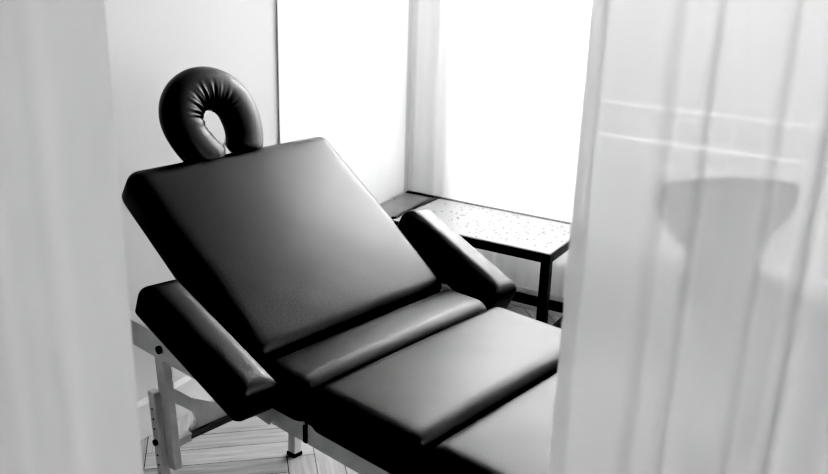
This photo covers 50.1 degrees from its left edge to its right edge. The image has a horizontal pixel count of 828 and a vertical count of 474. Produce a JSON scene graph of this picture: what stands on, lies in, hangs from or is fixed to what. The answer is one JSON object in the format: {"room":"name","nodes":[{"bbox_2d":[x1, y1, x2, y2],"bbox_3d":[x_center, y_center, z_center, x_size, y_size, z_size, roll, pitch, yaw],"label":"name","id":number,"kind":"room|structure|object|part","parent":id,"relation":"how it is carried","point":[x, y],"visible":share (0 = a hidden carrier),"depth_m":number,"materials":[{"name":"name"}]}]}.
{"room":"massage room","nodes":[
{"label":"massage room","id":0,"kind":"room"},
{"bbox_2d":[104,0,412,401],"bbox_3d":[-1.399,-0.387,1.869,0.120,2.700,5.820,13,22,29],"label":"wall","id":1,"kind":"structure","parent":0,"point":[150,42],"depth_m":2.84,"materials":[{"name":"grey paint"}]},
{"bbox_2d":[137,375,212,440],"bbox_3d":[-1.676,0.999,1.769,0.034,0.127,4.405,13,22,29],"label":"baseboard","id":2,"kind":"structure","parent":1,"relation":"attached to","point":[187,385],"depth_m":3.08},
{"bbox_2d":[140,287,560,473],"bbox_3d":[0.292,1.286,1.312,4.150,0.004,5.750,13,22,29],"label":"floor","id":3,"kind":"structure","parent":0,"point":[251,445],"depth_m":2.91,"materials":[{"name":"grey wood"}]},
{"bbox_2d":[122,66,560,473],"bbox_3d":[-0.049,0.289,2.248,1.678,1.258,1.045,18,24,39],"label":"massage table","id":4,"kind":"object","parent":3,"relation":"on","point":[296,302],"visible":0.88,"depth_m":2.24,"materials":[{"name":"black leather"}]},
{"bbox_3d":[-0.725,0.576,2.482,0.018,0.018,0.007,18,24,39],"label":"adjusting knob","id":5,"kind":"part","parent":4,"relation":"part of","materials":[{"name":"black plastic"}]},
{"bbox_3d":[-0.682,0.475,2.457,0.056,0.374,0.034,18,24,39],"label":"leg","id":6,"kind":"part","parent":4,"relation":"part of","materials":[{"name":"grey wood"}]},
{"bbox_3d":[-0.525,0.447,2.634,0.012,0.180,0.454,18,24,39],"label":"brace plate","id":7,"kind":"part","parent":4,"relation":"part of","materials":[{"name":"grey wood"}]},
{"bbox_3d":[-0.474,0.244,1.998,0.409,0.210,0.117,18,24,39],"label":"armrest","id":8,"kind":"part","parent":4,"relation":"part of","materials":[{"name":"black leather"}]},
{"bbox_3d":[-0.545,0.334,2.279,0.821,0.078,0.028,18,24,39],"label":"rail","id":9,"kind":"part","parent":4,"relation":"part of","materials":[{"name":"grey wood"}]},
{"bbox_3d":[-0.346,0.013,2.461,0.571,0.430,0.700,18,24,39],"label":"backrest","id":10,"kind":"part","parent":4,"relation":"part of","materials":[{"name":"black leather"}]},
{"bbox_3d":[-0.380,0.446,2.831,0.038,0.541,0.050,18,24,39],"label":"leg","id":11,"kind":"part","parent":4,"relation":"part of","materials":[{"name":"grey wood"}]},
{"bbox_3d":[0.051,0.536,1.782,0.766,0.054,0.028,18,24,39],"label":"rail","id":12,"kind":"part","parent":4,"relation":"part of","materials":[{"name":"grey wood"}]},
{"bbox_2d":[264,290,486,421],"bbox_3d":[-0.076,0.278,2.269,0.171,0.110,0.700,18,24,39],"label":"cushion","id":13,"kind":"object","parent":4,"relation":"on","point":[305,363],"depth_m":2.18,"materials":[{"name":"black leather"}]},
{"bbox_2d":[311,307,560,473],"bbox_3d":[0.113,0.336,2.109,0.333,0.115,0.700,18,24,39],"label":"seat cushion","id":14,"kind":"object","parent":4,"relation":"on","point":[389,407],"depth_m":1.97,"materials":[{"name":"black leather"}]},
{"bbox_3d":[0.118,0.067,2.651,0.416,0.249,0.123,19,25,41],"label":"armrest","id":15,"kind":"part","parent":4,"relation":"part of","materials":[{"name":"black leather"}]},
{"bbox_2d":[425,373,556,473],"bbox_3d":[0.403,0.428,1.866,0.439,0.115,0.700,18,24,39],"label":"cushion","id":16,"kind":"object","parent":4,"relation":"on","point":[511,433],"depth_m":1.77,"materials":[{"name":"black leather"}]},
{"bbox_2d":[380,191,570,328],"bbox_3d":[0.241,0.152,3.865,0.898,0.488,0.423,13,22,29],"label":"side table","id":17,"kind":"object","parent":3,"relation":"on","point":[544,240],"visible":0.39,"depth_m":3.70,"materials":[{"name":"white stone"}]},
{"bbox_3d":[0.248,-0.057,3.793,0.898,0.045,0.423,13,22,29],"label":"frame","id":18,"kind":"part","parent":17,"relation":"part of","materials":[{"name":"black metal"}]},
{"bbox_3d":[0.318,-0.053,3.737,0.718,0.006,0.399,13,22,29],"label":"glass","id":19,"kind":"part","parent":17,"relation":"part of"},
{"bbox_3d":[0.337,0.240,4.069,0.826,0.040,0.022,13,22,29],"label":"rail","id":20,"kind":"part","parent":17,"relation":"part of","materials":[{"name":"black metal"}]},
{"bbox_3d":[0.508,0.307,3.506,0.036,0.443,0.036,13,22,29],"label":"leg","id":21,"kind":"part","parent":17,"relation":"part of","materials":[{"name":"black metal"}]},
{"bbox_3d":[0.604,0.373,3.704,0.022,0.040,0.351,13,22,29],"label":"rail","id":22,"kind":"part","parent":17,"relation":"part of","materials":[{"name":"black metal"}]},
{"bbox_2d":[441,283,563,316],"bbox_3d":[1.675,0.539,3.465,3.950,0.100,0.020,13,22,29],"label":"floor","id":23,"kind":"structure","parent":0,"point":[525,290],"depth_m":4.09,"materials":[{"name":"wood"}]},
{"bbox_3d":[0.383,-1.321,0.435,4.190,0.100,5.820,13,22,29],"label":"ceiling","id":24,"kind":"structure","parent":0,"visible":0},
{"bbox_3d":[1.120,-2.037,2.910,2.550,0.100,0.050,13,22,29],"label":"trim","id":25,"kind":"structure","parent":24,"relation":"attached to","visible":0},
{"bbox_2d":[408,0,590,296],"bbox_3d":[0.369,-0.978,3.724,0.873,2.475,0.029,13,22,29],"label":"window curtain","id":26,"kind":"object","parent":25,"relation":"hanging from","point":[496,94],"visible":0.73,"depth_m":3.86,"materials":[{"name":"white fabric"}]},
{"bbox_3d":[-0.225,-2.146,3.074,0.050,0.080,0.880,13,22,29],"label":"trim","id":27,"kind":"structure","parent":24,"relation":"attached to","visible":0},
{"bbox_2d":[277,0,408,203],"bbox_3d":[-0.255,-0.892,3.546,0.007,2.600,0.898,13,22,29],"label":"window","id":28,"kind":"structure","parent":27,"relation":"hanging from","point":[343,63],"depth_m":3.65,"materials":[{"name":"white glass"}]},
{"bbox_3d":[-0.009,-1.299,0.613,1.820,0.080,1.093,13,22,29],"label":"trim","id":29,"kind":"structure","parent":0,"visible":0},
{"bbox_2d":[0,0,142,473],"bbox_3d":[-0.699,-0.050,1.047,0.704,2.605,0.027,2,19,-1],"label":"sheer curtain","id":30,"kind":"object","parent":29,"relation":"hanging from","point":[68,395],"visible":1,"depth_m":1.07,"materials":[{"name":"white fabric"}]},
{"bbox_2d":[548,0,827,473],"bbox_3d":[0.543,-0.017,1.068,0.715,2.605,0.057,2,19,0],"label":"sheer curtain","id":31,"kind":"object","parent":29,"relation":"hanging from","point":[694,336],"visible":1,"depth_m":1.06,"materials":[{"name":"white fabric"}]}
]}

